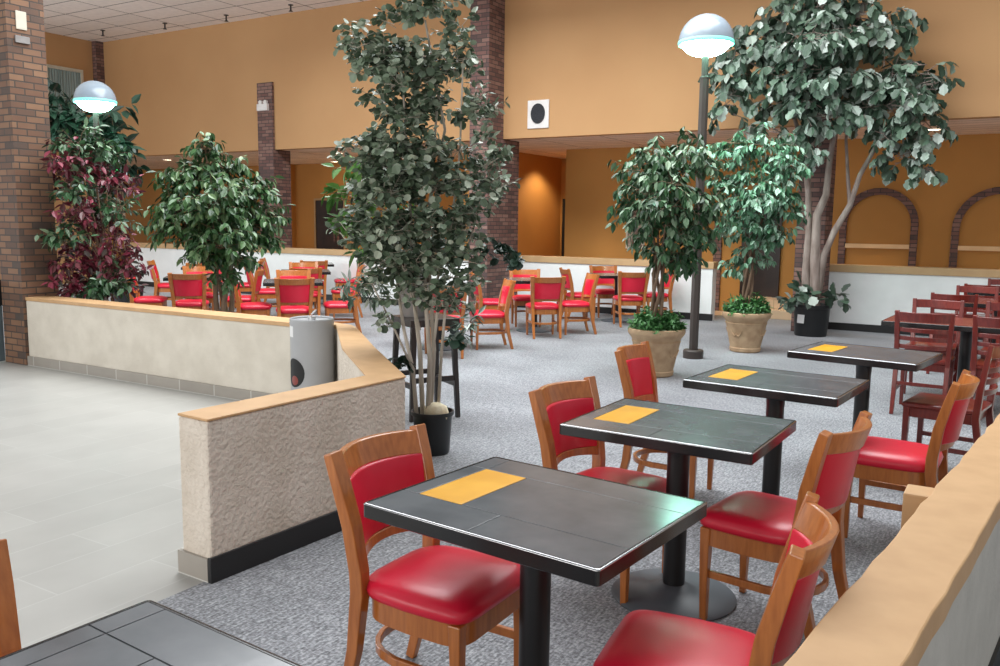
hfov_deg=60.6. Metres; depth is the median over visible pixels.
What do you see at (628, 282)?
dining chair
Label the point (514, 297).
seat cushion
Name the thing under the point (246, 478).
wall
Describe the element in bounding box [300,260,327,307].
dining chair
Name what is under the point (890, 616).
wall cap
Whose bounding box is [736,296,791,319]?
step
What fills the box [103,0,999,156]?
wall
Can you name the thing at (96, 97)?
globe lamp
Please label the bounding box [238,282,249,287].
seat cushion
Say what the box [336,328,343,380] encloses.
wall
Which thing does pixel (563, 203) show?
door
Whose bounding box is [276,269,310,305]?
dining chair
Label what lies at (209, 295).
seat cushion
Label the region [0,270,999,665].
floor
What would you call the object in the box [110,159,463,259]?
wall
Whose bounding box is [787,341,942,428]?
table
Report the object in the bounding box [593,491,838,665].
dining chair
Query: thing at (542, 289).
dining chair
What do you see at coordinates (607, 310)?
baseboard
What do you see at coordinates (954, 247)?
brick arch
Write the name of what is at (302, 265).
dining chair
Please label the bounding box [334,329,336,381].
wall niche
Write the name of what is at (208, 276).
dining table
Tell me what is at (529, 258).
wall cap
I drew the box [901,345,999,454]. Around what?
chair
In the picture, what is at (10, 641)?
dining chair
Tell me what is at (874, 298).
wall
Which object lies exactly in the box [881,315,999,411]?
wood table
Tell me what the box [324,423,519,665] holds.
dining chair
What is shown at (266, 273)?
dining chair
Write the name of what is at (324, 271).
dining table
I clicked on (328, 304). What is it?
seat cushion
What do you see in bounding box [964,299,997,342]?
wood table
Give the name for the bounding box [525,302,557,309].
seat cushion
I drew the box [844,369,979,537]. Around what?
dining chair
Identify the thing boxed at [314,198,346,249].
door
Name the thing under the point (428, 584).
seat cushion
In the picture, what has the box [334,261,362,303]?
dining chair
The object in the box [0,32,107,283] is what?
wall
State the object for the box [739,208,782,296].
door
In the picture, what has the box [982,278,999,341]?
chair
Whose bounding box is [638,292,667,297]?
seat cushion
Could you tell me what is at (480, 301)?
seat cushion
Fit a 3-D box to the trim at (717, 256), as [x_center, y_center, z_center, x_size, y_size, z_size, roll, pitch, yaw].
[3.956,-1.212,15.595,0.140,1.600,0.050,5,9,31]
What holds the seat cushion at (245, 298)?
on the dining chair at (256, 287)
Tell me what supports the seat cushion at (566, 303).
on the dining chair at (591, 280)
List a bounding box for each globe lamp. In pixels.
[73,81,116,300]
[678,13,734,358]
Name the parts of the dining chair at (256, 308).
post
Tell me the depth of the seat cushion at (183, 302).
11.40 m
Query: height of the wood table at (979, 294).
0.749 m
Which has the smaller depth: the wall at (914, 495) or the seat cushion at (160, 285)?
the wall at (914, 495)
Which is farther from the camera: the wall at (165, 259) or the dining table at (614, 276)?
the wall at (165, 259)
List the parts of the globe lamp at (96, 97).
lamp shade, post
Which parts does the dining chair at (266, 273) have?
post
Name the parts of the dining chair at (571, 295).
post, rail, post, leg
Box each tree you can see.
[137,131,295,312]
[325,0,525,456]
[605,126,737,377]
[697,0,964,336]
[705,122,813,352]
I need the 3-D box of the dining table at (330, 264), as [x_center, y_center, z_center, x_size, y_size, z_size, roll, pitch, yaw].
[-3.521,-0.934,16.082,0.760,0.749,0.760,-1,8,-14]
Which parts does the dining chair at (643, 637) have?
post, rail, post, rail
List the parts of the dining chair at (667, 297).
post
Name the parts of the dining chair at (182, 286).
post, rail, rail, post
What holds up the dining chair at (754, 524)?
on the floor
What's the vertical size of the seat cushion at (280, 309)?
0.077 m
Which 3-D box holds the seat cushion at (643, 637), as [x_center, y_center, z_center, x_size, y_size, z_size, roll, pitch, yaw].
[0.489,0.853,2.244,0.432,0.077,0.446,4,8,24]
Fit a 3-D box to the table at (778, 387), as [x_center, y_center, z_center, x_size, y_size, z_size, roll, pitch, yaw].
[1.456,0.617,4.562,0.785,0.749,0.637,6,9,36]
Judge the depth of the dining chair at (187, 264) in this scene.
13.77 m
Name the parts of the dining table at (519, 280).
plate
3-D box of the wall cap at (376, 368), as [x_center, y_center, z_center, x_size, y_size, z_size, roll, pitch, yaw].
[-0.930,0.158,5.244,0.862,0.012,3.345,1,7,1]
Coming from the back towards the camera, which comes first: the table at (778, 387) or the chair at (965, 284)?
the chair at (965, 284)
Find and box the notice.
[15,10,26,30]
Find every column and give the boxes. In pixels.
[0,0,58,364]
[92,41,104,83]
[257,82,291,247]
[468,0,518,310]
[791,69,837,330]
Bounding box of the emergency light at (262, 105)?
[257,100,268,110]
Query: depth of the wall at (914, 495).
2.77 m
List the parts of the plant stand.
leg, leg, leg, leg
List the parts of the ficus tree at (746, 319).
pot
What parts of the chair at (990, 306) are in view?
post, rail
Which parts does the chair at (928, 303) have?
leg, post, seat, rail, post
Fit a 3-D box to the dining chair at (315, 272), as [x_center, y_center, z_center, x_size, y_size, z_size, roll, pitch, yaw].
[-2.963,-0.591,13.101,0.490,0.854,0.567,-1,8,-11]
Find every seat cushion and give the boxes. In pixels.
[134,296,167,302]
[158,282,169,287]
[176,299,208,306]
[187,292,212,298]
[227,295,255,301]
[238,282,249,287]
[241,302,271,309]
[258,288,275,293]
[276,305,308,313]
[323,301,353,307]
[331,288,351,293]
[334,278,354,282]
[366,545,519,624]
[469,310,504,317]
[477,298,498,304]
[512,295,530,300]
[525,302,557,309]
[556,300,588,306]
[566,292,595,297]
[576,467,665,492]
[593,610,755,665]
[595,289,614,293]
[613,295,642,300]
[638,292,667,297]
[700,491,796,545]
[857,436,943,472]
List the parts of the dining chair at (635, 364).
post, rail, rail, post, leg, leg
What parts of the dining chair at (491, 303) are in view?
post, post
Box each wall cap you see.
[25,296,349,328]
[129,242,468,260]
[178,325,405,421]
[519,255,717,268]
[784,413,999,665]
[829,264,999,277]
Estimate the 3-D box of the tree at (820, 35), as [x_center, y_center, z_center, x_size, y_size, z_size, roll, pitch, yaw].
[4.181,-2.248,11.421,3.294,4.733,1.747,7,10,41]
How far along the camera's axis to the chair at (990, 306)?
8.03 m
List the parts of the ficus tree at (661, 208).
pot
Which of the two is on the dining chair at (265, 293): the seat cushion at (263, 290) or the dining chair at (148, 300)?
the seat cushion at (263, 290)
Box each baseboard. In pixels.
[27,356,270,399]
[138,281,467,310]
[178,547,207,582]
[208,510,341,583]
[517,306,712,320]
[828,322,982,339]
[988,637,999,665]
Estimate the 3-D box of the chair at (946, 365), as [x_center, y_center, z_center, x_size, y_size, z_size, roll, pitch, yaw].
[3.573,0.239,7.205,0.446,0.875,0.531,5,9,33]
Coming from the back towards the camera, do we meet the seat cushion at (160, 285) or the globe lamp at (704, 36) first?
the seat cushion at (160, 285)
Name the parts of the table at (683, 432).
plate, edge trim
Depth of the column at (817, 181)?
12.47 m
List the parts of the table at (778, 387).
edge trim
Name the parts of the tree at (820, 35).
pot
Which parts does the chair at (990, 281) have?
rail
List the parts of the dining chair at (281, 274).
post, rail, post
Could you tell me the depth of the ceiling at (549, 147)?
15.61 m
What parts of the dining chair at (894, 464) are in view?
leg, leg, post, rail, post, rail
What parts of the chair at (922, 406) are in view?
leg, leg, seat, post, post, rail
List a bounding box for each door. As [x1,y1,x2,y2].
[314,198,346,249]
[561,199,564,255]
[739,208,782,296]
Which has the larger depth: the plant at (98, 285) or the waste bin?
the plant at (98, 285)
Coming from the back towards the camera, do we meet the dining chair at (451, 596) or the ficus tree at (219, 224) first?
the ficus tree at (219, 224)
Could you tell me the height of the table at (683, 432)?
0.749 m
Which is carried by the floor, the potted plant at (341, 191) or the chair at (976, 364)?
the chair at (976, 364)
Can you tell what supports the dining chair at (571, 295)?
on the floor
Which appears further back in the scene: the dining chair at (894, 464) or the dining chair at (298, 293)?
the dining chair at (298, 293)
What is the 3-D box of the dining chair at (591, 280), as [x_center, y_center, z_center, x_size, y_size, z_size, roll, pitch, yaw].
[1.115,-0.419,12.152,0.567,0.854,0.490,-1,8,-12]
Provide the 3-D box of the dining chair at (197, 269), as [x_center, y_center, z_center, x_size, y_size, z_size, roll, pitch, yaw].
[-4.494,-0.571,12.806,0.490,0.854,0.567,-2,8,-18]
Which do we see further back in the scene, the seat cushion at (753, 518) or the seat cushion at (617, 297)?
the seat cushion at (617, 297)
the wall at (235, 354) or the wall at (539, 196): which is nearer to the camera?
the wall at (235, 354)
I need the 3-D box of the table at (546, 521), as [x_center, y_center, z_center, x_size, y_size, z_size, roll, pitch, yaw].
[0.103,0.863,2.535,0.785,0.749,0.637,6,9,36]
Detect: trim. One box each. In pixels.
[291,164,296,247]
[713,223,721,310]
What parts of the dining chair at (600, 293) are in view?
leg, rail, rail, post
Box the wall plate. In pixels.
[14,35,29,44]
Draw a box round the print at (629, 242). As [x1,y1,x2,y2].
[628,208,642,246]
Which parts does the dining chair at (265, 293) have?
post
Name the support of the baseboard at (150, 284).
attached to the wall at (165, 259)
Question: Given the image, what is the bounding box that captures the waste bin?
[289,315,333,389]
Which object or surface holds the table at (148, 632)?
on the floor
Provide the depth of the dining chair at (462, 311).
9.75 m
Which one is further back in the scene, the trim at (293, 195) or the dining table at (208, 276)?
the trim at (293, 195)
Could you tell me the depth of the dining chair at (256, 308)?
11.10 m
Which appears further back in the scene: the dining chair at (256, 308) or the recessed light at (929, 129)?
the recessed light at (929, 129)
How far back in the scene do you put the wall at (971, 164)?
14.17 m
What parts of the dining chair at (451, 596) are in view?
post, rail, rail, post, leg, leg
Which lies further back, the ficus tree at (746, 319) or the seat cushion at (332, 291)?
the seat cushion at (332, 291)
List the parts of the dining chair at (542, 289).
leg, post, rail, rail, leg, post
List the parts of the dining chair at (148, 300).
post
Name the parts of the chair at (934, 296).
post, rail, post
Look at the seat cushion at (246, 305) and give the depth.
11.11 m
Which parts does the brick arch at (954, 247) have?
arch sill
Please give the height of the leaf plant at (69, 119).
3.721 m
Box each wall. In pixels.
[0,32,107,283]
[26,301,290,393]
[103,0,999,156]
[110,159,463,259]
[130,247,468,303]
[179,351,404,557]
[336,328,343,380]
[464,145,561,294]
[518,262,716,319]
[560,159,565,255]
[564,133,999,310]
[828,272,999,324]
[901,484,933,527]
[918,519,999,665]
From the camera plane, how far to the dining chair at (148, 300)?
11.84 m
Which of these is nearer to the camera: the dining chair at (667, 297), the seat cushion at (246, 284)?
the dining chair at (667, 297)
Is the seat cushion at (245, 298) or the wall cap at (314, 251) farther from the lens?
the wall cap at (314, 251)
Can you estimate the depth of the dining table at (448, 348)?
10.52 m
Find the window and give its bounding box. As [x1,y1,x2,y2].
[47,64,84,121]
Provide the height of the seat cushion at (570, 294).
0.077 m
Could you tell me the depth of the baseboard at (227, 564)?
3.93 m
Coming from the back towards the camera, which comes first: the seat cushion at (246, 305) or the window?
the window
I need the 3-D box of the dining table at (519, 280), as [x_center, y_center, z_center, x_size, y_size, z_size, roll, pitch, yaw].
[0.498,-0.405,12.365,0.760,0.749,0.760,0,7,-9]
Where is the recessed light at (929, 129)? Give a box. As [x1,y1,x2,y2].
[928,128,940,130]
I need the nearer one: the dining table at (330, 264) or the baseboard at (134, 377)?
the baseboard at (134, 377)
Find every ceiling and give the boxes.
[43,0,367,41]
[106,118,999,169]
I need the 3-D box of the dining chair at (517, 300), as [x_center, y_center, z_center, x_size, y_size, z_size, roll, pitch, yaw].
[0.397,-0.541,13.022,0.490,0.854,0.567,0,7,-6]
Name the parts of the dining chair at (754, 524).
leg, leg, post, rail, rail, post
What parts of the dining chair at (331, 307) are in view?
post, post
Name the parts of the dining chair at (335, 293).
post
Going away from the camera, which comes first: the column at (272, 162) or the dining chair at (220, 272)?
the dining chair at (220, 272)
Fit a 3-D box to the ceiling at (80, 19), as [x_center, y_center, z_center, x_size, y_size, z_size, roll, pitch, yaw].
[-5.165,-5.879,12.488,29.500,0.080,9.120,5,9,31]
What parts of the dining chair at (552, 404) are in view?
post, rail, rail, post, leg, leg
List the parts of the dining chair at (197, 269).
rail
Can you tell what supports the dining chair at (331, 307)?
on the floor
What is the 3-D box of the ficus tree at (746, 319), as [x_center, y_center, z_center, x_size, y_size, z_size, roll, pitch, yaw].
[3.052,-1.098,10.394,1.327,2.690,1.139,5,9,31]
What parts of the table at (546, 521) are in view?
edge trim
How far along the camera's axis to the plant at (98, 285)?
9.15 m
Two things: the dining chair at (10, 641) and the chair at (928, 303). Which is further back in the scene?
the chair at (928, 303)
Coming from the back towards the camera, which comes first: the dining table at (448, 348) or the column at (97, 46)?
the column at (97, 46)
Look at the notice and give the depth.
8.68 m
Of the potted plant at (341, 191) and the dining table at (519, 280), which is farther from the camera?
the dining table at (519, 280)
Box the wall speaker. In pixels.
[527,99,548,128]
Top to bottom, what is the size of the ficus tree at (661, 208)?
2.544 m
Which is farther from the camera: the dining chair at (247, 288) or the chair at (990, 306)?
the dining chair at (247, 288)
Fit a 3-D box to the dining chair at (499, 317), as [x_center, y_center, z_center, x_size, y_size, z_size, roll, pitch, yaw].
[-0.086,-0.240,10.656,0.567,0.854,0.490,-1,8,-13]
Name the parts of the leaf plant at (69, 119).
pot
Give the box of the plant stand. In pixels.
[391,313,459,421]
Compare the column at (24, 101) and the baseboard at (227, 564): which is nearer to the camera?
the baseboard at (227, 564)
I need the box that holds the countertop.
[0,280,4,360]
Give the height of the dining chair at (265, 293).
0.854 m
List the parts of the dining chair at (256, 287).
post, rail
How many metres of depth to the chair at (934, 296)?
8.94 m
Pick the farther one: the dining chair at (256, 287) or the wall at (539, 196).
the wall at (539, 196)
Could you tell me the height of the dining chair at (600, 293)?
0.854 m
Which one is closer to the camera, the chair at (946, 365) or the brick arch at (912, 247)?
the chair at (946, 365)
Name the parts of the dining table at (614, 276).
plate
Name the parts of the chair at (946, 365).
post, leg, rail, seat, post, leg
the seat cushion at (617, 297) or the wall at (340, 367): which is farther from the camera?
the seat cushion at (617, 297)
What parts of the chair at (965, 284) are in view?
seat, rail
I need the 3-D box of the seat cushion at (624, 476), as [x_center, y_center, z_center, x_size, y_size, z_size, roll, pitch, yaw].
[0.493,0.664,3.706,0.432,0.077,0.446,6,9,38]
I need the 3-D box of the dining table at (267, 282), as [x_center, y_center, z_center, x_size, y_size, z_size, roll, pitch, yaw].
[-2.767,-0.327,11.464,0.760,0.749,0.760,-1,8,-14]
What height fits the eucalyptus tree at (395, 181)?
3.277 m
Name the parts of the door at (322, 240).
panel moulding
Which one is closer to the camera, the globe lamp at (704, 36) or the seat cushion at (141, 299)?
the globe lamp at (704, 36)
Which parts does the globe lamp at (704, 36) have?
post, post, lamp shade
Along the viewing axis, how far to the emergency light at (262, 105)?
17.68 m
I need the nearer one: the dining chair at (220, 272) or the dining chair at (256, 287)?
the dining chair at (256, 287)
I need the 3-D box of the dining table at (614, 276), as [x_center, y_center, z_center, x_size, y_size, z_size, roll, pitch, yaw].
[1.887,-0.568,13.748,0.760,0.749,0.760,0,7,-9]
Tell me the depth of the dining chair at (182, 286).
11.29 m
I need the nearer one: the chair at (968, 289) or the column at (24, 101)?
the column at (24, 101)
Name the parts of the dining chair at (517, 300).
post, leg, rail, rail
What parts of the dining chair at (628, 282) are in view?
leg, post, rail, rail, post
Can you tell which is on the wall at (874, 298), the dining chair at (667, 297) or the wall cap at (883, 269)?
the wall cap at (883, 269)
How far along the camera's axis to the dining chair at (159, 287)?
14.38 m
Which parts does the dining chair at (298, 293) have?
post, rail, rail, post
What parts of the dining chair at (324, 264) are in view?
rail, post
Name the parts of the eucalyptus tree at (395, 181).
pot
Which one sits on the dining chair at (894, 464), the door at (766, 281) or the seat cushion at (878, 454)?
the seat cushion at (878, 454)
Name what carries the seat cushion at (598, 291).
on the dining chair at (600, 293)
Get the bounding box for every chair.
[0,539,20,656]
[123,272,167,305]
[146,260,180,299]
[167,273,208,309]
[182,266,213,310]
[186,263,211,291]
[198,263,223,306]
[227,268,264,312]
[234,260,264,309]
[234,284,271,315]
[244,267,276,306]
[259,258,274,301]
[274,277,314,317]
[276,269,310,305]
[289,262,317,313]
[289,267,321,315]
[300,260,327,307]
[323,272,364,332]
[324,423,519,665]
[331,265,365,317]
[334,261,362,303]
[424,286,466,358]
[469,272,505,332]
[469,278,515,349]
[509,269,540,326]
[525,276,565,338]
[528,376,665,604]
[556,273,599,334]
[559,267,595,322]
[589,265,621,317]
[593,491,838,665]
[613,271,649,327]
[614,341,713,498]
[638,269,674,312]
[699,411,871,639]
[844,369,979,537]
[889,310,955,413]
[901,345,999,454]
[904,298,964,393]
[926,292,978,373]
[953,285,998,342]
[963,283,999,317]
[970,315,999,398]
[980,301,999,359]
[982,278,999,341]
[996,295,999,343]
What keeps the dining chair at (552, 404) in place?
on the floor
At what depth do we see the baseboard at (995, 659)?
2.94 m
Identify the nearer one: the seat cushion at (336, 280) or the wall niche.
the wall niche
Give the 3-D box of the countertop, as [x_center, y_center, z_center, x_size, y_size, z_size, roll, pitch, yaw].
[-5.695,-0.136,9.207,0.540,0.880,0.420,5,9,31]
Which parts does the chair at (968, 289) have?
post, rail, post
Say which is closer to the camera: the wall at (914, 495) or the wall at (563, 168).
the wall at (914, 495)
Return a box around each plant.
[34,117,153,301]
[47,77,152,302]
[320,154,485,351]
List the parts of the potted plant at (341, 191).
pot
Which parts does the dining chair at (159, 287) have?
post, post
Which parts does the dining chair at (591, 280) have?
leg, post, rail, post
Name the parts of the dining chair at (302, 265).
rail, post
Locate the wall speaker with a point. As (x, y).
(538, 110)
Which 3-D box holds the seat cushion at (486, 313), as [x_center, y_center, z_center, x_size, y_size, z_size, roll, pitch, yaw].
[-0.151,-0.242,10.641,0.432,0.077,0.446,-1,8,-13]
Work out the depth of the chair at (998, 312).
8.79 m
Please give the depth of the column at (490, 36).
14.76 m
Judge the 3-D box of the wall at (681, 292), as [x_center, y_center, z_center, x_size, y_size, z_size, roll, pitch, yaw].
[1.936,-0.767,14.917,3.640,0.845,0.200,5,9,31]
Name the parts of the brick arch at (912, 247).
arch sill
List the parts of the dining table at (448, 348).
plate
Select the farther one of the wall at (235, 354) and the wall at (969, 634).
the wall at (235, 354)
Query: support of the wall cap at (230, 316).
on the wall at (235, 354)
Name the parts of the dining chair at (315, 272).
rail, post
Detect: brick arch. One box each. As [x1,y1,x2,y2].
[837,188,918,265]
[948,187,999,267]
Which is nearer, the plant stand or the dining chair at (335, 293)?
the plant stand
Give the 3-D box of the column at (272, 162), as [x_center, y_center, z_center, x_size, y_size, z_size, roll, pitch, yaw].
[-4.776,-3.040,18.169,0.435,4.360,0.490,5,9,31]
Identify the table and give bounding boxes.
[0,600,300,665]
[163,274,221,298]
[263,279,322,305]
[281,269,330,315]
[292,262,333,303]
[364,457,706,665]
[422,286,469,350]
[505,277,566,332]
[560,398,796,621]
[590,273,632,322]
[683,364,868,495]
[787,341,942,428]
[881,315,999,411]
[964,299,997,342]
[967,292,999,295]
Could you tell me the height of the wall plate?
0.070 m
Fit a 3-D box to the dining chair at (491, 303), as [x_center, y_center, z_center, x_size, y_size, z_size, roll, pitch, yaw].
[-0.171,-0.448,12.254,0.567,0.854,0.490,0,7,-9]
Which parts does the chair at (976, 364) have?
post, seat, rail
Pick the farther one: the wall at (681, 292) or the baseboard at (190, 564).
the wall at (681, 292)
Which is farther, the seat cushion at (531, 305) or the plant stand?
the seat cushion at (531, 305)
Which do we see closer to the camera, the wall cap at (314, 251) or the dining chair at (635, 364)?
the dining chair at (635, 364)
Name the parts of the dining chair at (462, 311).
leg, rail, post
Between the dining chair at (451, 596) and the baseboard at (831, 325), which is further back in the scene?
the baseboard at (831, 325)

